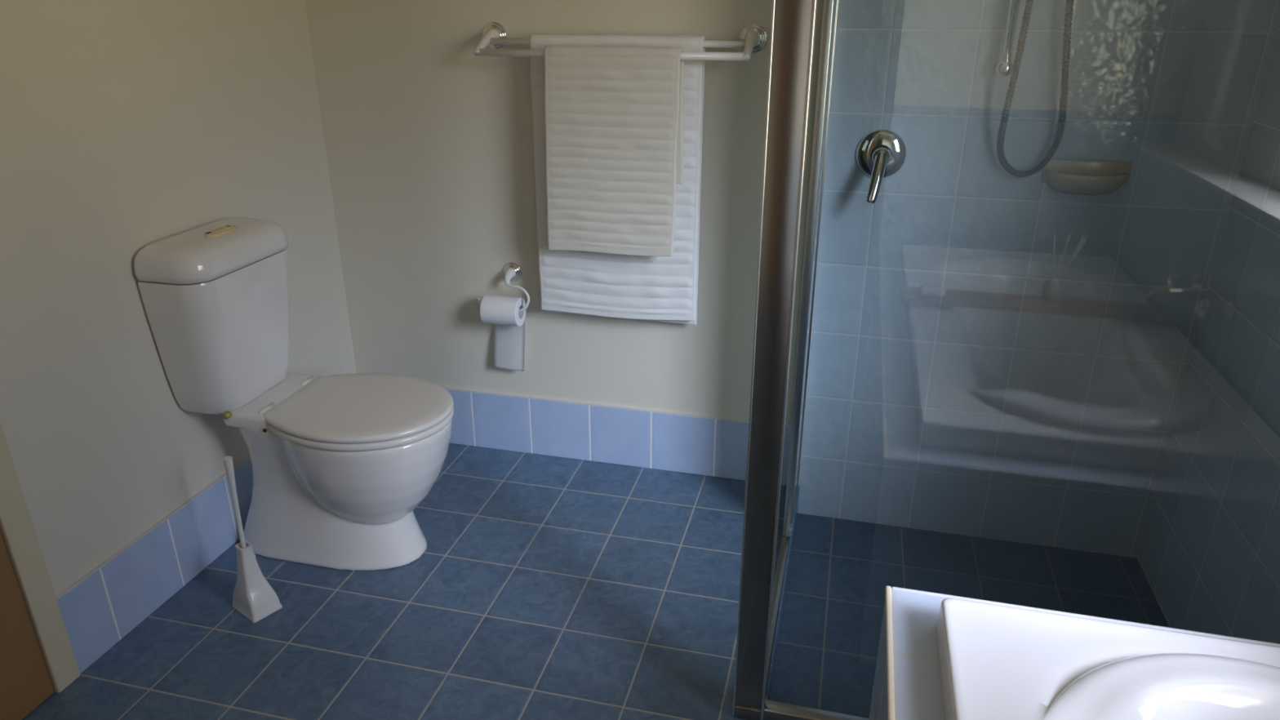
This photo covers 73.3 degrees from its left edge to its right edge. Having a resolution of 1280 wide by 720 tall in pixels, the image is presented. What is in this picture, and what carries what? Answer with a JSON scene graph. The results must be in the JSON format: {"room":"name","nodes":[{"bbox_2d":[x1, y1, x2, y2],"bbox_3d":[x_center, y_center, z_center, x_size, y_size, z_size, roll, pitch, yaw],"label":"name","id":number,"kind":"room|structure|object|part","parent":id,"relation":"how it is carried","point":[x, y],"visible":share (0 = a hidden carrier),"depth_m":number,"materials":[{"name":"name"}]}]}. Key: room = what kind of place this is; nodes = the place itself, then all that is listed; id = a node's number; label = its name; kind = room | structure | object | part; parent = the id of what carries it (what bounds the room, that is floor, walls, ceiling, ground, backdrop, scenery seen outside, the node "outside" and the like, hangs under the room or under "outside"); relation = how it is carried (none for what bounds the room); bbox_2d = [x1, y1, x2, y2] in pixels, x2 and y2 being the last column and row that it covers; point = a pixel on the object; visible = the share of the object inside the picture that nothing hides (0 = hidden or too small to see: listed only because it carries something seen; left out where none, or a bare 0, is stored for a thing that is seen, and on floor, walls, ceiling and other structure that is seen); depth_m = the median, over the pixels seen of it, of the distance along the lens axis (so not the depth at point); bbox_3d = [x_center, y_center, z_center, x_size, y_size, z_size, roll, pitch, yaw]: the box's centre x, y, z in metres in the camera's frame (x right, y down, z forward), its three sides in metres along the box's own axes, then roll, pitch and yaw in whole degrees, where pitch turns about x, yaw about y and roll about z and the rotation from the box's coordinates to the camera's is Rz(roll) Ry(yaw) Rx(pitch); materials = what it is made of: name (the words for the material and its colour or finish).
{"room":"bathroom","nodes":[
{"label":"bathroom","id":0,"kind":"room"},
{"bbox_2d":[0,0,355,595],"bbox_3d":[-1.458,-0.128,0.868,0.120,2.500,3.720,6,23,13],"label":"wall","id":1,"kind":"structure","parent":0,"point":[126,126],"depth_m":1.92,"materials":[{"name":"beige paint"}]},
{"bbox_2d":[0,422,80,693],"bbox_3d":[-1.393,-0.125,1.075,0.114,2.135,0.930,6,23,13],"label":"door frame","id":2,"kind":"structure","parent":1,"relation":"in","point":[17,530],"depth_m":1.75,"materials":[{"name":"beige paint"}]},
{"bbox_2d":[0,530,54,719],"bbox_3d":[-1.334,-0.095,1.071,0.117,2.073,0.812,6,23,13],"label":"door","id":3,"kind":"structure","parent":2,"relation":"attached to","point":[25,683],"depth_m":1.74,"materials":[{"name":"brown wood"}]},
{"bbox_2d":[55,455,253,673],"bbox_3d":[-1.092,0.379,2.384,0.010,0.198,1.188,6,23,13],"label":"baseboard","id":4,"kind":"structure","parent":1,"relation":"attached to","point":[101,610],"depth_m":2.07,"materials":[{"name":"tile"}]},
{"bbox_2d":[22,443,799,719],"bbox_3d":[-0.392,1.130,1.103,3.282,0.200,3.720,6,23,13],"label":"floor","id":5,"kind":"structure","parent":0,"point":[543,587],"depth_m":2.06,"materials":[{"name":"tile"}]},
{"bbox_2d":[222,456,282,622],"bbox_3d":[-0.936,0.413,2.025,0.104,0.412,0.076,17,28,34],"label":"toilet brush","id":6,"kind":"object","parent":5,"relation":"on","point":[254,597],"visible":1,"depth_m":2.05,"materials":[{"name":"white plastic"}]},
{"bbox_3d":[-0.934,0.389,2.017,0.022,0.362,0.020,6,23,13],"label":"handle","id":7,"kind":"part","parent":6,"relation":"part of","materials":[{"name":"white plastic"}]},
{"bbox_2d":[133,217,453,570],"bbox_3d":[-0.785,0.103,2.176,0.638,0.868,0.395,6,23,13],"label":"toilet","id":8,"kind":"object","parent":5,"relation":"on","point":[342,464],"visible":0.99,"depth_m":2.10,"materials":[{"name":"white ceramic"}]},
{"bbox_3d":[-1.012,-0.274,2.069,0.174,0.076,0.374,6,23,13],"label":"cistern lid","id":9,"kind":"part","parent":8,"relation":"part of","materials":[{"name":"white ceramic"}]},
{"bbox_3d":[-0.994,-0.305,2.045,0.033,0.009,0.096,6,23,13],"label":"flush plate","id":10,"kind":"part","parent":8,"relation":"part of","materials":[{"name":"beige plastic"}]},
{"bbox_3d":[-0.685,0.114,2.163,0.436,0.021,0.378,6,23,13],"label":"seat lid","id":11,"kind":"part","parent":8,"relation":"part of","materials":[{"name":"white plastic"}]},
{"bbox_3d":[-0.685,0.134,2.171,0.434,0.018,0.376,6,23,13],"label":"seat","id":12,"kind":"part","parent":8,"relation":"part of","materials":[{"name":"white plastic"}]},
{"bbox_2d":[732,0,868,719],"bbox_3d":[0.803,-0.311,1.716,1.018,1.990,0.966,6,23,13],"label":"shower door frame","id":13,"kind":"structure","parent":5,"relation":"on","point":[793,21],"depth_m":1.54,"materials":[{"name":"silver metal"}]},
{"bbox_3d":[0.227,-0.164,1.414,0.059,1.950,0.030,6,23,13],"label":"corner post","id":14,"kind":"part","parent":13,"relation":"part of","materials":[{"name":"silver metal"}]},
{"bbox_3d":[0.358,0.551,2.203,0.022,0.022,0.906,6,23,13],"label":"rail","id":15,"kind":"part","parent":13,"relation":"part of","materials":[{"name":"silver metal"}]},
{"bbox_3d":[0.444,-0.455,2.119,0.004,1.896,0.266,6,23,13],"label":"panel","id":16,"kind":"part","parent":13,"relation":"part of","materials":[{"name":"grey glass"}]},
{"bbox_3d":[0.719,0.769,1.671,0.957,0.032,0.032,6,23,13],"label":"rail","id":17,"kind":"part","parent":13,"relation":"part of","materials":[{"name":"silver metal"}]},
{"bbox_2d":[868,586,1279,719],"bbox_3d":[0.562,0.933,0.641,0.771,0.522,1.620,6,23,13],"label":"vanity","id":18,"kind":"object","parent":5,"relation":"on","point":[908,683],"visible":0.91,"depth_m":1.24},
{"bbox_3d":[0.193,0.660,0.628,0.009,0.010,1.620,6,23,13],"label":"edge trim","id":19,"kind":"part","parent":18,"relation":"part of","materials":[{"name":"beige tile"}]},
{"bbox_3d":[0.763,0.396,1.264,0.762,0.010,0.007,6,23,13],"label":"edge trim","id":20,"kind":"part","parent":18,"relation":"part of","materials":[{"name":"white paint"}]},
{"bbox_2d":[936,598,1279,719],"bbox_3d":[0.595,0.807,0.594,0.689,0.398,1.448,6,23,13],"label":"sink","id":21,"kind":"object","parent":18,"relation":"in","point":[997,662],"visible":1,"depth_m":1.10,"materials":[{"name":"white ceramic"}]},
{"bbox_2d":[305,0,1279,557],"bbox_3d":[0.309,-0.662,2.310,2.802,2.620,0.120,6,23,13],"label":"wall","id":22,"kind":"structure","parent":0,"point":[996,353],"depth_m":2.35,"materials":[{"name":"paint"}]},
{"bbox_2d":[477,262,529,311],"bbox_3d":[-0.398,-0.220,2.578,0.166,0.131,0.074,6,23,13],"label":"toilet paper holder","id":23,"kind":"object","parent":22,"relation":"attached to","point":[512,271],"visible":0.9,"depth_m":2.57,"materials":[{"name":"silver metal"}]},
{"bbox_2d":[480,294,526,371],"bbox_3d":[-0.410,-0.074,2.614,0.114,0.249,0.089,6,23,13],"label":"toilet paper roll","id":24,"kind":"object","parent":23,"relation":"hanging from","point":[501,311],"visible":0.99,"depth_m":2.64,"materials":[{"name":"white paper"}]},
{"bbox_3d":[-0.404,-0.189,2.564,0.166,0.083,0.023,6,23,13],"label":"wire arm","id":25,"kind":"part","parent":23,"relation":"part of","materials":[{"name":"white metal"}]},
{"bbox_2d":[443,386,791,485],"bbox_3d":[-0.246,0.224,2.758,1.452,0.198,0.010,6,23,13],"label":"baseboard","id":26,"kind":"structure","parent":22,"relation":"attached to","point":[713,447],"depth_m":2.72,"materials":[{"name":"tile"}]},
{"bbox_2d":[473,22,767,61],"bbox_3d":[-0.069,-0.819,2.208,0.774,0.083,0.130,6,23,13],"label":"towel rail","id":27,"kind":"object","parent":22,"relation":"attached to","point":[753,37],"visible":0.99,"depth_m":2.18,"materials":[{"name":"silver metal"}]},
{"bbox_2d":[543,45,684,256],"bbox_3d":[-0.070,-0.541,2.261,0.371,0.534,0.053,6,23,13],"label":"hand towel","id":28,"kind":"object","parent":27,"relation":"hanging from","point":[614,115],"visible":1,"depth_m":2.24,"materials":[{"name":"beige fabric"}]},
{"bbox_2d":[529,34,705,324],"bbox_3d":[-0.063,-0.476,2.357,0.462,0.776,0.053,6,23,13],"label":"bath towel","id":29,"kind":"object","parent":27,"relation":"hanging from","point":[664,289],"visible":0.36,"depth_m":2.40,"materials":[{"name":"white fabric"}]},
{"bbox_2d":[856,128,906,204],"bbox_3d":[0.606,-0.487,2.170,0.126,0.172,0.118,6,23,13],"label":"shower mixer","id":30,"kind":"object","parent":22,"relation":"attached to","point":[881,153],"visible":1,"depth_m":2.18,"materials":[{"name":"silver metal"}]},
{"bbox_3d":[0.597,-0.458,2.163,0.033,0.123,0.081,10,25,22],"label":"lever","id":31,"kind":"part","parent":30,"relation":"part of","materials":[{"name":"silver metal"}]},
{"bbox_3d":[0.610,-0.513,2.174,0.048,0.048,0.044,6,23,13],"label":"knob","id":32,"kind":"part","parent":30,"relation":"part of","materials":[{"name":"silver metal"}]},
{"bbox_3d":[0.618,-0.526,2.204,0.126,0.126,0.021,6,23,13],"label":"plate","id":33,"kind":"part","parent":30,"relation":"part of","materials":[{"name":"silver metal"}]},
{"bbox_2d":[993,0,1021,77],"bbox_3d":[0.864,-0.987,1.918,0.041,0.679,0.070,6,23,13],"label":"slide rail","id":34,"kind":"object","parent":22,"relation":"attached to","point":[1003,66],"visible":0.92,"depth_m":2.00,"materials":[{"name":"silver metal"}]},
{"bbox_3d":[0.860,-0.981,1.905,0.024,0.638,0.024,6,23,13],"label":"rail","id":35,"kind":"part","parent":34,"relation":"part of","materials":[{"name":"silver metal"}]},
{"bbox_2d":[995,0,1074,177],"bbox_3d":[0.937,-0.749,1.992,0.154,0.654,0.064,-2,23,-4],"label":"shower hose","id":36,"kind":"object","parent":34,"relation":"hanging from","point":[1068,20],"visible":1,"depth_m":2.02,"materials":[{"name":"silver metal"}]},
{"bbox_2d":[1041,159,1132,195],"bbox_3d":[1.085,-0.436,2.081,0.196,0.080,0.082,6,23,13],"label":"soap dish","id":37,"kind":"object","parent":22,"relation":"attached to","point":[1087,177],"visible":0.97,"depth_m":2.09,"materials":[{"name":"beige ceramic"}]},
{"bbox_2d":[769,512,1168,718],"bbox_3d":[0.957,0.761,2.141,1.200,0.124,0.930,6,23,13],"label":"floor","id":38,"kind":"structure","parent":0,"point":[840,571],"depth_m":2.34,"materials":[{"name":"tile"}]},
{"bbox_2d":[1136,22,1279,644],"bbox_3d":[1.420,-0.343,1.547,0.244,2.620,0.945,6,23,13],"label":"wall","id":39,"kind":"structure","parent":0,"point":[1208,554],"depth_m":1.95,"materials":[{"name":"tile"}]}
]}

